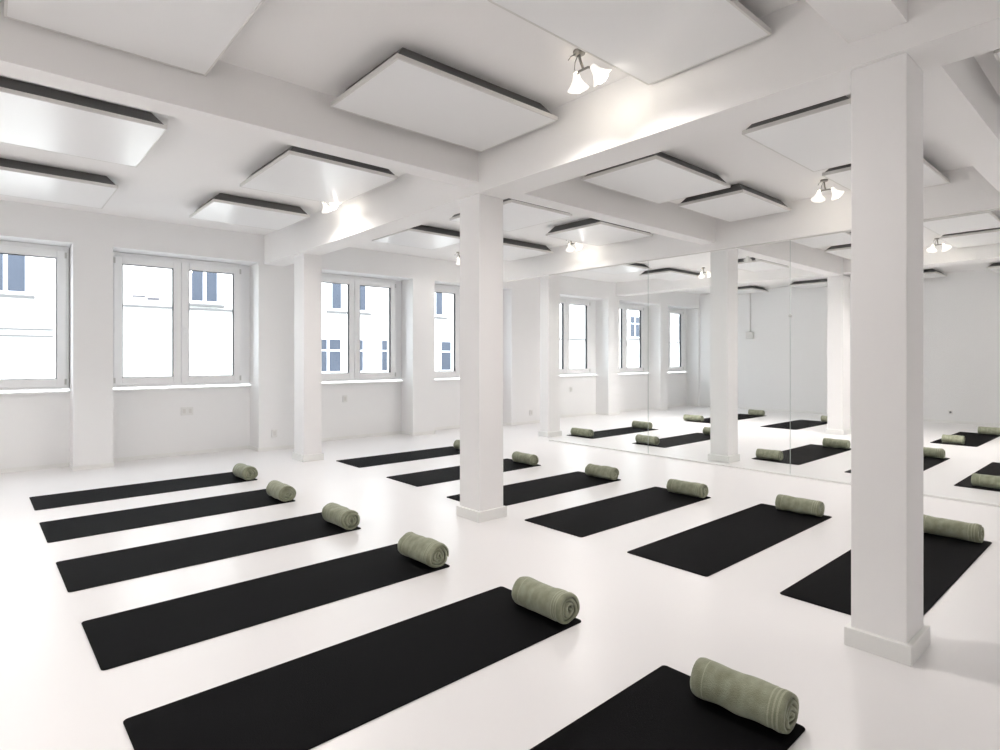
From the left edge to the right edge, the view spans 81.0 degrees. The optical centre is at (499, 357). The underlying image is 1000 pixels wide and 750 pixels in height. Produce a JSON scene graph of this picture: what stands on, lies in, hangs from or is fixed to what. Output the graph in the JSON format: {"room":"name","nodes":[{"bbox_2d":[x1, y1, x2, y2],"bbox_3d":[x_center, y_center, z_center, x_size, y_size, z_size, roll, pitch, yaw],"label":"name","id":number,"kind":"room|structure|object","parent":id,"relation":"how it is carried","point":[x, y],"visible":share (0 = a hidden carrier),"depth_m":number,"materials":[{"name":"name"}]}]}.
{"room":"exercise studio","nodes":[
{"label":"exercise studio","id":0,"kind":"room"},
{"bbox_2d":[0,405,999,749],"bbox_3d":[2.592,1.405,6.748,17.300,0.150,11.320,0,0,-41],"label":"floor","id":1,"kind":"structure","parent":0,"point":[638,615],"depth_m":3.19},
{"bbox_2d":[29,472,257,509],"bbox_3d":[-3.550,1.327,5.960,1.906,0.006,0.637,0,0,-42],"label":"yoga mat","id":2,"kind":"object","parent":1,"relation":"on","point":[50,501],"visible":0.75,"depth_m":5.83,"materials":[{"name":"black rubber"}]},
{"bbox_2d":[232,463,257,479],"bbox_3d":[-2.808,1.249,6.448,0.178,0.148,0.356,0,0,-43],"label":"rolled towel","id":3,"kind":"object","parent":2,"relation":"on","point":[241,470],"visible":1,"depth_m":6.35,"materials":[{"name":"green fabric"}]},
{"bbox_2d":[39,489,294,542],"bbox_3d":[-2.795,1.327,5.061,1.828,0.006,0.685,0,0,-42],"label":"yoga mat","id":4,"kind":"object","parent":1,"relation":"on","point":[108,522],"visible":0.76,"depth_m":4.91,"materials":[{"name":"black rubber"}]},
{"bbox_2d":[266,480,295,500],"bbox_3d":[-2.060,1.249,5.507,0.171,0.149,0.361,0,0,-41],"label":"rolled towel","id":5,"kind":"object","parent":4,"relation":"on","point":[281,491],"visible":1,"depth_m":5.41,"materials":[{"name":"green fabric"}]},
{"bbox_2d":[56,512,360,591],"bbox_3d":[-1.977,1.327,4.169,1.845,0.006,0.655,0,0,-42],"label":"yoga mat","id":6,"kind":"object","parent":1,"relation":"on","point":[81,573],"visible":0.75,"depth_m":4.02,"materials":[{"name":"black rubber"}]},
{"bbox_2d":[322,503,359,529],"bbox_3d":[-1.264,1.249,4.630,0.160,0.148,0.366,0,0,-42],"label":"rolled towel","id":7,"kind":"object","parent":6,"relation":"on","point":[334,513],"visible":1,"depth_m":4.53,"materials":[{"name":"green fabric"}]},
{"bbox_2d":[81,543,449,670],"bbox_3d":[-1.206,1.327,3.329,1.856,0.006,0.615,0,0,-42],"label":"yoga mat","id":8,"kind":"object","parent":1,"relation":"on","point":[129,636],"visible":0.85,"depth_m":3.13,"materials":[{"name":"black rubber"}]},
{"bbox_2d":[398,532,448,567],"bbox_3d":[-0.504,1.245,3.814,0.168,0.156,0.356,0,0,-43],"label":"rolled towel","id":9,"kind":"object","parent":8,"relation":"on","point":[433,553],"visible":1,"depth_m":3.73,"materials":[{"name":"green fabric"}]},
{"bbox_2d":[292,254,323,461],"bbox_3d":[-2.517,0.000,7.671,0.284,2.660,0.354,0,0,-41],"label":"column","id":10,"kind":"structure","parent":1,"relation":"on","point":[307,267],"depth_m":7.55,"materials":[{"name":"white paint"}]},
{"bbox_2d":[123,586,580,749],"bbox_3d":[-0.482,1.327,2.543,1.875,0.006,0.608,0,0,-42],"label":"yoga mat","id":11,"kind":"object","parent":1,"relation":"on","point":[308,701],"visible":0.97,"depth_m":2.38,"materials":[{"name":"black rubber"}]},
{"bbox_2d":[511,576,579,623],"bbox_3d":[0.233,1.249,3.045,0.178,0.148,0.364,0,0,-41],"label":"rolled towel","id":12,"kind":"object","parent":11,"relation":"on","point":[562,606],"visible":1,"depth_m":2.96,"materials":[{"name":"green fabric"}]},
{"bbox_2d":[337,446,459,467],"bbox_3d":[-1.208,1.327,7.909,1.858,0.006,0.631,0,0,-41],"label":"yoga mat","id":13,"kind":"object","parent":1,"relation":"on","point":[368,461],"visible":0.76,"depth_m":7.76,"materials":[{"name":"black rubber"}]},
{"bbox_2d":[386,458,540,486],"bbox_3d":[-0.378,1.327,6.860,1.815,0.006,0.633,0,0,-41],"label":"yoga mat","id":14,"kind":"object","parent":1,"relation":"on","point":[435,476],"visible":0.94,"depth_m":6.58,"materials":[{"name":"black rubber"}]},
{"bbox_2d":[512,451,538,464],"bbox_3d":[0.310,1.257,7.323,0.144,0.133,0.368,0,0,-40],"label":"rolled towel","id":15,"kind":"object","parent":14,"relation":"on","point":[531,459],"visible":1,"depth_m":7.24,"materials":[{"name":"green fabric"}]},
{"bbox_2d":[456,194,506,522],"bbox_3d":[-0.155,0.000,4.921,0.304,2.660,0.304,0,0,-41],"label":"column","id":16,"kind":"structure","parent":1,"relation":"on","point":[481,216],"depth_m":4.82,"materials":[{"name":"white paint"}]},
{"bbox_2d":[447,471,620,505],"bbox_3d":[0.403,1.327,5.968,1.900,0.006,0.623,0,0,-41],"label":"yoga mat","id":17,"kind":"object","parent":1,"relation":"on","point":[515,493],"visible":0.74,"depth_m":6.01,"materials":[{"name":"black rubber"}]},
{"bbox_2d":[585,464,618,479],"bbox_3d":[1.121,1.254,6.452,0.148,0.138,0.367,0,0,-42],"label":"rolled towel","id":18,"kind":"object","parent":17,"relation":"on","point":[607,472],"visible":1,"depth_m":6.38,"materials":[{"name":"green fabric"}]},
{"bbox_2d":[538,274,561,436],"bbox_3d":[0.852,-0.205,9.964,0.334,3.070,0.234,0,0,-41],"label":"column","id":19,"kind":"structure","parent":1,"relation":"on","point":[549,285],"depth_m":9.88,"materials":[{"name":"white paint"}]},
{"bbox_2d":[567,427,658,438],"bbox_3d":[2.037,1.327,10.426,1.900,0.006,0.580,0,0,-41],"label":"yoga mat","id":20,"kind":"object","parent":1,"relation":"on","point":[627,430],"visible":0.74,"depth_m":10.36,"materials":[{"name":"black rubber"}]},
{"bbox_2d":[525,487,710,536],"bbox_3d":[1.100,1.327,5.170,1.873,0.006,0.618,0,0,-41],"label":"yoga mat","id":21,"kind":"object","parent":1,"relation":"on","point":[588,519],"visible":0.99,"depth_m":5.04,"materials":[{"name":"black rubber"}]},
{"bbox_2d":[666,479,707,497],"bbox_3d":[1.811,1.258,5.661,0.158,0.132,0.391,0,0,-41],"label":"rolled towel","id":22,"kind":"object","parent":21,"relation":"on","point":[694,489],"visible":1,"depth_m":5.59,"materials":[{"name":"green fabric"}]},
{"bbox_2d":[530,665,804,749],"bbox_3d":[0.234,1.327,1.707,1.804,0.006,0.584,0,0,-42],"label":"yoga mat","id":23,"kind":"object","parent":1,"relation":"on","point":[660,710],"visible":0.96,"depth_m":2.10,"materials":[{"name":"black rubber"}]},
{"bbox_2d":[690,657,798,733],"bbox_3d":[0.910,1.253,2.193,0.162,0.141,0.369,0,0,-43],"label":"rolled towel","id":24,"kind":"object","parent":23,"relation":"on","point":[761,701],"visible":1,"depth_m":2.13,"materials":[{"name":"green fabric"}]},
{"bbox_2d":[632,433,709,447],"bbox_3d":[2.961,1.327,9.487,1.930,0.006,0.590,0,0,-41],"label":"yoga mat","id":25,"kind":"object","parent":1,"relation":"on","point":[694,437],"visible":0.76,"depth_m":9.36,"materials":[{"name":"black rubber"}]},
{"bbox_2d":[635,434,659,444],"bbox_3d":[2.264,1.259,9.008,0.140,0.129,0.366,0,0,-41],"label":"rolled towel","id":26,"kind":"object","parent":25,"relation":"on","point":[654,440],"visible":1,"depth_m":8.94,"materials":[{"name":"green fabric"}]},
{"bbox_2d":[708,248,739,462],"bbox_3d":[2.901,-0.043,7.578,0.304,2.745,0.284,0,0,-41],"label":"column","id":27,"kind":"structure","parent":1,"relation":"on","point":[724,263],"depth_m":7.48,"materials":[{"name":"white paint"}]},
{"bbox_2d":[627,503,831,576],"bbox_3d":[1.815,1.327,4.434,2.020,0.006,0.596,0,0,-41],"label":"yoga mat","id":28,"kind":"object","parent":1,"relation":"on","point":[706,549],"visible":0.98,"depth_m":4.26,"materials":[{"name":"black rubber"}]},
{"bbox_2d":[775,494,824,516],"bbox_3d":[2.557,1.257,4.995,0.152,0.133,0.372,0,0,-42],"label":"rolled towel","id":29,"kind":"object","parent":28,"relation":"on","point":[782,502],"visible":1,"depth_m":4.94,"materials":[{"name":"green fabric"}]},
{"bbox_2d":[549,208,999,506],"bbox_3d":[2.640,0.000,7.269,0.024,2.660,5.620,0,0,-41],"label":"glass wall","id":30,"kind":"structure","parent":1,"relation":"on","point":[791,475],"depth_m":6.76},
{"bbox_2d":[760,420,826,429],"bbox_3d":[5.939,1.327,11.650,1.900,0.006,0.670,0,0,-41],"label":"yoga mat","id":31,"kind":"object","parent":1,"relation":"on","point":[797,424],"visible":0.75,"depth_m":11.60,"materials":[{"name":"black rubber"}]},
{"bbox_2d":[752,444,850,464],"bbox_3d":[4.228,1.327,8.105,1.950,0.006,0.600,0,0,-41],"label":"yoga mat","id":32,"kind":"object","parent":1,"relation":"on","point":[811,452],"visible":0.74,"depth_m":8.09,"materials":[{"name":"black rubber"}]},
{"bbox_2d":[756,449,782,460],"bbox_3d":[3.517,1.260,7.640,0.154,0.128,0.320,0,0,-41],"label":"rolled towel","id":33,"kind":"object","parent":32,"relation":"on","point":[760,453],"visible":1,"depth_m":7.58,"materials":[{"name":"green fabric"}]},
{"bbox_2d":[822,438,849,448],"bbox_3d":[4.941,1.257,8.597,0.152,0.133,0.351,0,0,-41],"label":"rolled towel","id":34,"kind":"object","parent":32,"relation":"on","point":[827,442],"visible":1,"depth_m":8.55,"materials":[{"name":"green fabric"}]},
{"bbox_2d":[826,275,850,434],"bbox_3d":[5.946,-0.043,10.271,0.394,2.745,0.294,0,0,-41],"label":"column","id":35,"kind":"structure","parent":1,"relation":"on","point":[838,287],"depth_m":10.16,"materials":[{"name":"white paint"}]},
{"bbox_2d":[780,532,991,615],"bbox_3d":[2.552,1.327,3.748,2.078,0.006,0.615,0,0,-41],"label":"yoga mat","id":36,"kind":"object","parent":1,"relation":"on","point":[945,559],"visible":0.51,"depth_m":3.54,"materials":[{"name":"black rubber"}]},
{"bbox_2d":[923,514,983,542],"bbox_3d":[3.313,1.257,4.324,0.144,0.133,0.393,0,0,-40],"label":"rolled towel","id":37,"kind":"object","parent":36,"relation":"on","point":[974,532],"visible":0.94,"depth_m":4.26,"materials":[{"name":"green fabric"}]},
{"bbox_2d":[844,52,929,666],"bbox_3d":[1.797,0.000,2.716,0.309,2.660,0.264,0,0,-41],"label":"column","id":38,"kind":"structure","parent":1,"relation":"on","point":[886,622],"depth_m":2.62,"materials":[{"name":"white paint"}]},
{"bbox_2d":[845,457,949,472],"bbox_3d":[4.963,1.327,7.253,2.070,0.006,0.590,0,0,-41],"label":"yoga mat","id":39,"kind":"object","parent":1,"relation":"on","point":[928,462],"visible":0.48,"depth_m":7.39,"materials":[{"name":"black rubber"}]},
{"bbox_2d":[923,447,944,458],"bbox_3d":[5.653,1.257,7.845,0.144,0.133,0.492,0,0,-41],"label":"rolled towel","id":40,"kind":"object","parent":39,"relation":"on","point":[927,451],"visible":0.44,"depth_m":7.70,"materials":[{"name":"green fabric"}]},
{"bbox_2d":[930,432,999,446],"bbox_3d":[7.666,1.327,9.593,2.020,0.006,0.580,0,0,-41],"label":"yoga mat","id":41,"kind":"object","parent":1,"relation":"on","point":[971,439],"visible":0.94,"depth_m":9.47,"materials":[{"name":"black rubber"}]},
{"bbox_2d":[954,462,999,491],"bbox_3d":[5.678,1.327,6.530,2.050,0.006,0.600,0,0,-41],"label":"yoga mat","id":42,"kind":"object","parent":1,"relation":"on","point":[993,468],"visible":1,"depth_m":6.63,"materials":[{"name":"black rubber"}]},
{"bbox_2d":[971,473,999,488],"bbox_3d":[5.030,1.256,5.908,0.144,0.134,0.417,0,0,-41],"label":"rolled towel","id":43,"kind":"object","parent":42,"relation":"on","point":[990,481],"visible":1,"depth_m":5.94,"materials":[{"name":"green fabric"}]},
{"bbox_2d":[0,0,999,293],"bbox_3d":[2.575,-1.890,6.766,17.300,0.300,11.370,0,0,-41],"label":"ceiling","id":44,"kind":"structure","parent":0,"point":[323,46],"depth_m":3.96,"materials":[{"name":"white paint"}]},
{"bbox_2d":[0,158,117,208],"bbox_3d":[-4.393,-1.679,5.631,1.072,0.122,1.032,0,0,-41],"label":"ceiling panel","id":45,"kind":"object","parent":44,"relation":"attached to","point":[20,179],"visible":1,"depth_m":5.53,"materials":[{"name":"white"}]},
{"bbox_2d":[0,158,114,184],"bbox_3d":[-4.393,-1.691,5.631,1.052,0.098,1.012,0,0,-41],"label":"panel frame","id":46,"kind":"object","parent":45,"relation":"on","point":[12,172],"depth_m":5.32,"materials":[{"name":"grey"}]},
{"bbox_2d":[0,76,166,167],"bbox_3d":[-3.132,-1.679,4.207,1.087,0.122,1.112,0,0,-41],"label":"ceiling panel","id":47,"kind":"object","parent":44,"relation":"attached to","point":[33,116],"visible":1,"depth_m":4.10,"materials":[{"name":"white"}]},
{"bbox_2d":[0,76,163,124],"bbox_3d":[-3.132,-1.691,4.207,1.067,0.098,1.092,0,0,-41],"label":"panel frame","id":48,"kind":"object","parent":47,"relation":"on","point":[14,110],"depth_m":3.88,"materials":[{"name":"grey"}]},
{"bbox_2d":[4,0,264,75],"bbox_3d":[-1.588,-1.679,2.576,0.888,0.122,1.315,0,0,-41],"label":"ceiling panel","id":49,"kind":"object","parent":44,"relation":"attached to","point":[189,35],"visible":1,"depth_m":2.83,"materials":[{"name":"white"}]},
{"bbox_2d":[0,0,477,186],"bbox_3d":[-1.629,-1.577,3.567,3.700,0.325,0.190,0,0,-41],"label":"ceiling beam","id":50,"kind":"structure","parent":44,"relation":"attached to","point":[230,97],"depth_m":3.48,"materials":[{"name":"white paint"}]},
{"bbox_2d":[189,193,309,230],"bbox_3d":[-2.897,-1.679,6.763,1.032,0.122,0.961,0,0,-41],"label":"ceiling panel","id":51,"kind":"object","parent":44,"relation":"attached to","point":[222,208],"visible":1,"depth_m":6.62,"materials":[{"name":"white"}]},
{"bbox_2d":[196,193,306,213],"bbox_3d":[-2.897,-1.691,6.763,1.012,0.098,0.941,0,0,-41],"label":"panel frame","id":52,"kind":"object","parent":51,"relation":"on","point":[222,203],"depth_m":6.40,"materials":[{"name":"grey metal"}]},
{"bbox_2d":[240,146,397,204],"bbox_3d":[-1.696,-1.679,5.422,0.996,0.122,1.203,0,0,-41],"label":"ceiling panel","id":53,"kind":"object","parent":44,"relation":"attached to","point":[298,172],"visible":1,"depth_m":5.29,"materials":[{"name":"white"}]},
{"bbox_2d":[247,146,393,178],"bbox_3d":[-1.696,-1.691,5.422,0.976,0.098,1.183,0,0,-41],"label":"panel frame","id":54,"kind":"object","parent":53,"relation":"on","point":[295,162],"depth_m":5.06,"materials":[{"name":"grey"}]},
{"bbox_2d":[372,225,459,249],"bbox_3d":[-1.093,-1.679,8.111,1.011,0.122,0.930,0,0,-41],"label":"ceiling panel","id":55,"kind":"object","parent":44,"relation":"attached to","point":[421,236],"visible":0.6,"depth_m":7.95,"materials":[{"name":"white"}]},
{"bbox_2d":[411,225,459,236],"bbox_3d":[-1.093,-1.691,8.111,0.991,0.098,0.910,0,0,-41],"label":"panel frame","id":56,"kind":"object","parent":55,"relation":"on","point":[421,230],"depth_m":7.76,"materials":[{"name":"grey metal"}]},
{"bbox_2d":[330,47,557,151],"bbox_3d":[-0.351,-1.679,3.884,1.262,0.122,0.819,0,0,-41],"label":"ceiling panel","id":57,"kind":"object","parent":44,"relation":"attached to","point":[409,90],"visible":1,"depth_m":3.76,"materials":[{"name":"white"}]},
{"bbox_2d":[342,47,551,113],"bbox_3d":[-0.351,-1.691,3.884,1.242,0.098,0.799,0,0,-41],"label":"panel frame","id":58,"kind":"object","parent":57,"relation":"on","point":[375,96],"depth_m":3.64,"materials":[{"name":"grey"}]},
{"bbox_2d":[459,238,552,260],"bbox_3d":[0.092,-1.679,9.098,1.062,0.122,1.011,0,0,-41],"label":"ceiling panel","id":59,"kind":"object","parent":44,"relation":"attached to","point":[513,250],"visible":0.66,"depth_m":8.93,"materials":[{"name":"white"}]},
{"bbox_2d":[503,238,550,250],"bbox_3d":[0.092,-1.691,9.098,1.042,0.098,0.991,0,0,-41],"label":"panel frame","id":60,"kind":"object","parent":59,"relation":"on","point":[508,244],"depth_m":8.73,"materials":[{"name":"grey"}]},
{"bbox_2d":[449,198,571,231],"bbox_3d":[0.116,-1.679,6.803,0.940,0.122,1.092,0,0,-41],"label":"ceiling panel","id":61,"kind":"object","parent":44,"relation":"attached to","point":[517,214],"visible":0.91,"depth_m":6.67,"materials":[{"name":"white"}]},
{"bbox_2d":[451,198,567,217],"bbox_3d":[0.116,-1.691,6.803,0.920,0.098,1.072,0,0,-41],"label":"panel frame","id":62,"kind":"object","parent":61,"relation":"on","point":[512,208],"depth_m":6.48,"materials":[{"name":"grey"}]},
{"bbox_2d":[568,48,610,93],"bbox_3d":[0.513,-1.640,3.380,0.259,0.199,0.212,0,0,13],"label":"ceiling spotlight","id":63,"kind":"object","parent":44,"relation":"attached to","point":[600,75],"visible":0.98,"depth_m":3.32,"materials":[{"name":"silver metal"}]},
{"bbox_2d":[546,218,652,245],"bbox_3d":[1.322,-1.679,7.782,1.092,0.122,0.930,0,0,-41],"label":"ceiling panel","id":64,"kind":"object","parent":44,"relation":"attached to","point":[591,231],"visible":1,"depth_m":7.63,"materials":[{"name":"white"}]},
{"bbox_2d":[548,218,649,232],"bbox_3d":[1.322,-1.691,7.782,1.072,0.098,0.910,0,0,-41],"label":"panel frame","id":65,"kind":"object","parent":64,"relation":"on","point":[590,225],"depth_m":7.44,"materials":[{"name":"grey"}]},
{"bbox_2d":[510,175,714,244],"bbox_3d":[1.285,-1.577,6.126,3.465,0.325,0.190,0,0,-41],"label":"ceiling beam","id":66,"kind":"structure","parent":44,"relation":"attached to","point":[576,196],"depth_m":6.01,"materials":[{"name":"white paint"}]},
{"bbox_2d":[586,263,651,274],"bbox_3d":[2.102,-1.691,10.871,1.184,0.098,0.866,0,0,-41],"label":"ceiling panel","id":67,"kind":"object","parent":44,"relation":"attached to","point":[635,267],"visible":0.48,"depth_m":10.91,"materials":[{"name":"white"}]},
{"bbox_2d":[488,0,771,84],"bbox_3d":[0.652,-1.679,2.793,1.249,0.122,0.728,0,0,-41],"label":"ceiling panel","id":68,"kind":"object","parent":44,"relation":"attached to","point":[649,41],"visible":1,"depth_m":2.88,"materials":[{"name":"white"}]},
{"bbox_2d":[264,0,999,265],"bbox_3d":[0.212,-1.535,4.498,0.295,0.410,10.480,0,0,-41],"label":"ceiling beam","id":69,"kind":"structure","parent":44,"relation":"attached to","point":[804,62],"depth_m":3.42,"materials":[{"name":"white paint"}]},
{"bbox_2d":[582,152,730,203],"bbox_3d":[1.469,-1.679,5.459,1.231,0.122,0.794,0,0,-41],"label":"ceiling panel","id":70,"kind":"object","parent":44,"relation":"attached to","point":[659,177],"visible":1,"depth_m":5.35,"materials":[{"name":"white"}]},
{"bbox_2d":[586,152,725,182],"bbox_3d":[1.469,-1.691,5.459,1.211,0.098,0.774,0,0,-41],"label":"panel frame","id":71,"kind":"object","parent":70,"relation":"on","point":[659,167],"depth_m":5.17,"materials":[{"name":"grey"}]},
{"bbox_2d":[639,268,699,280],"bbox_3d":[3.553,-1.691,11.941,1.393,0.098,0.716,0,0,-41],"label":"ceiling panel","id":72,"kind":"object","parent":44,"relation":"attached to","point":[670,274],"visible":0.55,"depth_m":11.70,"materials":[{"name":"white"}]},
{"bbox_2d":[642,268,699,274],"bbox_3d":[3.553,-1.703,11.941,1.373,0.074,0.696,0,0,-41],"label":"panel frame","id":73,"kind":"object","parent":72,"relation":"on","point":[666,271],"depth_m":11.52,"materials":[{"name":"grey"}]},
{"bbox_2d":[678,183,790,221],"bbox_3d":[2.559,-1.679,6.358,1.112,0.122,0.718,0,0,-41],"label":"ceiling panel","id":74,"kind":"object","parent":44,"relation":"attached to","point":[738,202],"visible":0.99,"depth_m":6.23,"materials":[{"name":"white"}]},
{"bbox_2d":[681,183,786,206],"bbox_3d":[2.559,-1.691,6.358,1.092,0.098,0.698,0,0,-41],"label":"panel frame","id":75,"kind":"object","parent":74,"relation":"on","point":[739,195],"depth_m":6.07,"materials":[{"name":"grey"}]},
{"bbox_2d":[503,166,999,281],"bbox_3d":[2.972,-1.535,6.921,0.120,0.410,10.480,0,0,-41],"label":"ceiling beam","id":76,"kind":"structure","parent":44,"relation":"attached to","point":[967,191],"depth_m":6.74,"materials":[{"name":"white paint"}]},
{"bbox_2d":[738,257,788,271],"bbox_3d":[4.680,-1.691,10.619,1.244,0.098,0.667,0,0,-41],"label":"ceiling panel","id":77,"kind":"object","parent":44,"relation":"attached to","point":[760,265],"visible":0.66,"depth_m":10.45,"materials":[{"name":"white"}]},
{"bbox_2d":[738,257,785,265],"bbox_3d":[4.680,-1.703,10.619,1.224,0.074,0.647,0,0,-41],"label":"panel frame","id":78,"kind":"object","parent":77,"relation":"on","point":[760,262],"depth_m":10.25,"materials":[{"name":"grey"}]},
{"bbox_2d":[738,241,842,275],"bbox_3d":[4.251,-1.577,8.730,4.190,0.325,0.190,0,0,-41],"label":"ceiling beam","id":79,"kind":"structure","parent":44,"relation":"attached to","point":[788,253],"depth_m":8.87,"materials":[{"name":"white paint"}]},
{"bbox_2d":[742,95,850,171],"bbox_3d":[2.479,-1.679,4.407,1.300,0.122,0.713,0,0,-41],"label":"ceiling panel","id":80,"kind":"object","parent":44,"relation":"attached to","point":[817,137],"visible":0.7,"depth_m":4.27,"materials":[{"name":"white"}]},
{"bbox_2d":[746,95,848,129],"bbox_3d":[2.479,-1.691,4.407,1.280,0.098,0.693,0,0,-41],"label":"panel frame","id":81,"kind":"object","parent":80,"relation":"on","point":[821,116],"depth_m":4.00,"materials":[{"name":"grey"}]},
{"bbox_2d":[616,243,999,295],"bbox_3d":[6.297,-1.600,9.841,0.350,0.280,10.480,0,0,-41],"label":"ceiling beam","id":82,"kind":"structure","parent":44,"relation":"attached to","point":[983,253],"depth_m":10.81,"materials":[{"name":"white paint"}]},
{"bbox_2d":[789,279,826,288],"bbox_3d":[7.240,-1.691,13.337,0.816,0.098,0.935,0,0,-41],"label":"ceiling panel","id":83,"kind":"object","parent":44,"relation":"attached to","point":[818,283],"visible":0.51,"depth_m":13.26,"materials":[{"name":"white"}]},
{"bbox_2d":[790,279,826,284],"bbox_3d":[7.240,-1.703,13.337,0.796,0.074,0.915,0,0,-41],"label":"panel frame","id":84,"kind":"object","parent":83,"relation":"on","point":[820,281],"depth_m":13.13,"materials":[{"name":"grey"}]},
{"bbox_2d":[791,232,850,247],"bbox_3d":[4.505,-1.691,8.141,1.194,0.098,0.716,0,0,-41],"label":"ceiling panel","id":85,"kind":"object","parent":44,"relation":"attached to","point":[841,238],"visible":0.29,"depth_m":8.21,"materials":[{"name":"white"}]},
{"bbox_2d":[811,179,843,202],"bbox_3d":[3.234,-1.640,5.783,0.259,0.199,0.212,0,0,13],"label":"ceiling spotlight","id":86,"kind":"object","parent":44,"relation":"attached to","point":[818,197],"visible":1,"depth_m":5.73,"materials":[{"name":"silver metal"}]},
{"bbox_2d":[824,244,850,259],"bbox_3d":[5.660,-1.691,9.255,1.174,0.098,0.567,0,0,-41],"label":"ceiling panel","id":87,"kind":"object","parent":44,"relation":"attached to","point":[844,251],"visible":0.3,"depth_m":9.06,"materials":[{"name":"white"}]},
{"bbox_2d":[805,0,907,42],"bbox_3d":[0.288,-1.593,1.384,3.700,0.295,0.230,0,0,-41],"label":"ceiling beam","id":88,"kind":"structure","parent":44,"relation":"attached to","point":[853,20],"depth_m":2.48,"materials":[{"name":"white paint"}]},
{"bbox_2d":[822,159,949,190],"bbox_3d":[3.519,-1.679,5.318,1.122,0.122,0.698,0,0,-41],"label":"ceiling panel","id":89,"kind":"object","parent":44,"relation":"attached to","point":[841,175],"visible":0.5,"depth_m":5.23,"materials":[{"name":"white"}]},
{"bbox_2d":[826,164,850,171],"bbox_3d":[3.519,-1.691,5.318,1.102,0.098,0.678,0,0,-41],"label":"panel frame","id":90,"kind":"object","parent":89,"relation":"on","point":[845,168],"depth_m":5.10,"materials":[{"name":"grey"}]},
{"bbox_2d":[923,56,999,192],"bbox_3d":[3.202,-1.593,3.943,3.465,0.295,0.230,0,0,-41],"label":"ceiling beam","id":91,"kind":"structure","parent":44,"relation":"attached to","point":[960,102],"depth_m":3.56,"materials":[{"name":"white paint"}]},
{"bbox_2d":[923,211,999,234],"bbox_3d":[5.709,-1.691,7.231,1.085,0.098,0.687,0,0,-41],"label":"ceiling panel","id":92,"kind":"object","parent":44,"relation":"attached to","point":[985,220],"visible":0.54,"depth_m":7.17,"materials":[{"name":"white"}]},
{"bbox_2d":[939,227,999,247],"bbox_3d":[6.696,-1.691,8.158,1.065,0.098,0.716,0,0,-41],"label":"ceiling panel","id":93,"kind":"object","parent":44,"relation":"attached to","point":[986,236],"visible":0.99,"depth_m":8.07,"materials":[{"name":"white"}]},
{"bbox_2d":[942,227,999,235],"bbox_3d":[6.696,-1.703,8.158,1.045,0.074,0.696,0,0,-41],"label":"panel frame","id":94,"kind":"object","parent":93,"relation":"on","point":[993,231],"depth_m":7.81,"materials":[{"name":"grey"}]},
{"bbox_2d":[699,269,999,422],"bbox_3d":[9.157,-0.205,12.153,0.300,3.070,10.780,0,0,-41],"label":"wall","id":95,"kind":"structure","parent":0,"point":[784,366],"depth_m":13.69,"materials":[{"name":"white paint"}]},
{"bbox_2d":[0,200,698,468],"bbox_3d":[-0.965,-0.205,10.798,17.300,3.070,0.540,0,0,-41],"label":"wall","id":96,"kind":"structure","parent":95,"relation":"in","point":[90,424],"depth_m":8.39,"materials":[{"name":"white paint"}]},
{"bbox_2d":[0,240,69,394],"bbox_3d":[-5.875,-0.458,6.553,1.720,1.775,0.159,0,0,-41],"label":"window","id":97,"kind":"structure","parent":96,"relation":"attached to","point":[61,254],"depth_m":7.03,"materials":[{"name":"white plastic"}]},
{"bbox_2d":[113,252,250,391],"bbox_3d":[-4.280,-0.458,7.954,1.735,1.775,0.159,0,0,-41],"label":"window","id":98,"kind":"structure","parent":96,"relation":"attached to","point":[181,268],"depth_m":7.92,"materials":[{"name":"white plastic"}]},
{"bbox_2d":[0,404,698,472],"bbox_3d":[-0.906,1.305,10.731,16.700,0.050,0.378,0,0,-41],"label":"baseboard","id":99,"kind":"structure","parent":96,"relation":"attached to","point":[105,465],"depth_m":8.36,"materials":[{"name":"white paint"}]},
{"bbox_2d":[322,273,402,384],"bbox_3d":[-2.354,-0.458,9.645,1.750,1.775,0.159,0,0,-41],"label":"window","id":100,"kind":"structure","parent":96,"relation":"attached to","point":[353,283],"depth_m":9.65,"materials":[{"name":"white plastic"}]},
{"bbox_2d":[435,284,459,380],"bbox_3d":[-0.671,-0.458,11.123,1.830,1.775,0.159,0,0,-41],"label":"window","id":101,"kind":"structure","parent":96,"relation":"attached to","point":[455,290],"depth_m":10.96,"materials":[{"name":"white plastic"}]},
{"bbox_2d":[560,297,597,376],"bbox_3d":[1.628,-0.458,13.142,1.750,1.775,0.159,0,0,-41],"label":"window","id":102,"kind":"structure","parent":96,"relation":"attached to","point":[590,305],"depth_m":13.38,"materials":[{"name":"white plastic"}]},
{"bbox_2d":[619,303,649,374],"bbox_3d":[3.229,-0.458,14.547,1.690,1.775,0.159,0,0,-41],"label":"window","id":103,"kind":"structure","parent":96,"relation":"attached to","point":[643,309],"depth_m":14.75,"materials":[{"name":"white plastic"}]},
{"bbox_2d":[668,308,687,373],"bbox_3d":[4.675,-0.458,15.818,1.500,1.775,0.159,0,0,-41],"label":"window","id":104,"kind":"structure","parent":96,"relation":"attached to","point":[682,312],"depth_m":16.06,"materials":[{"name":"white plastic"}]},
{"bbox_2d":[699,404,999,425],"bbox_3d":[8.941,1.300,12.163,0.012,0.060,10.480,0,0,-41],"label":"baseboard","id":105,"kind":"structure","parent":95,"relation":"attached to","point":[706,405],"depth_m":13.67,"materials":[{"name":"white paint"}]},
{"label":"outside","id":106,"kind":"structure","parent":0,"visible":0},
{"bbox_3d":[6.719,5.430,27.206,74.000,0.200,11.980,0,0,-41],"label":"street","id":107,"kind":"object","parent":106,"visible":0},
{"bbox_2d":[0,254,678,392],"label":"windows","id":108,"kind":"structure","parent":107,"relation":"on","point":[27,284],"depth_m":20.03,"materials":[{"name":"grey stone"}]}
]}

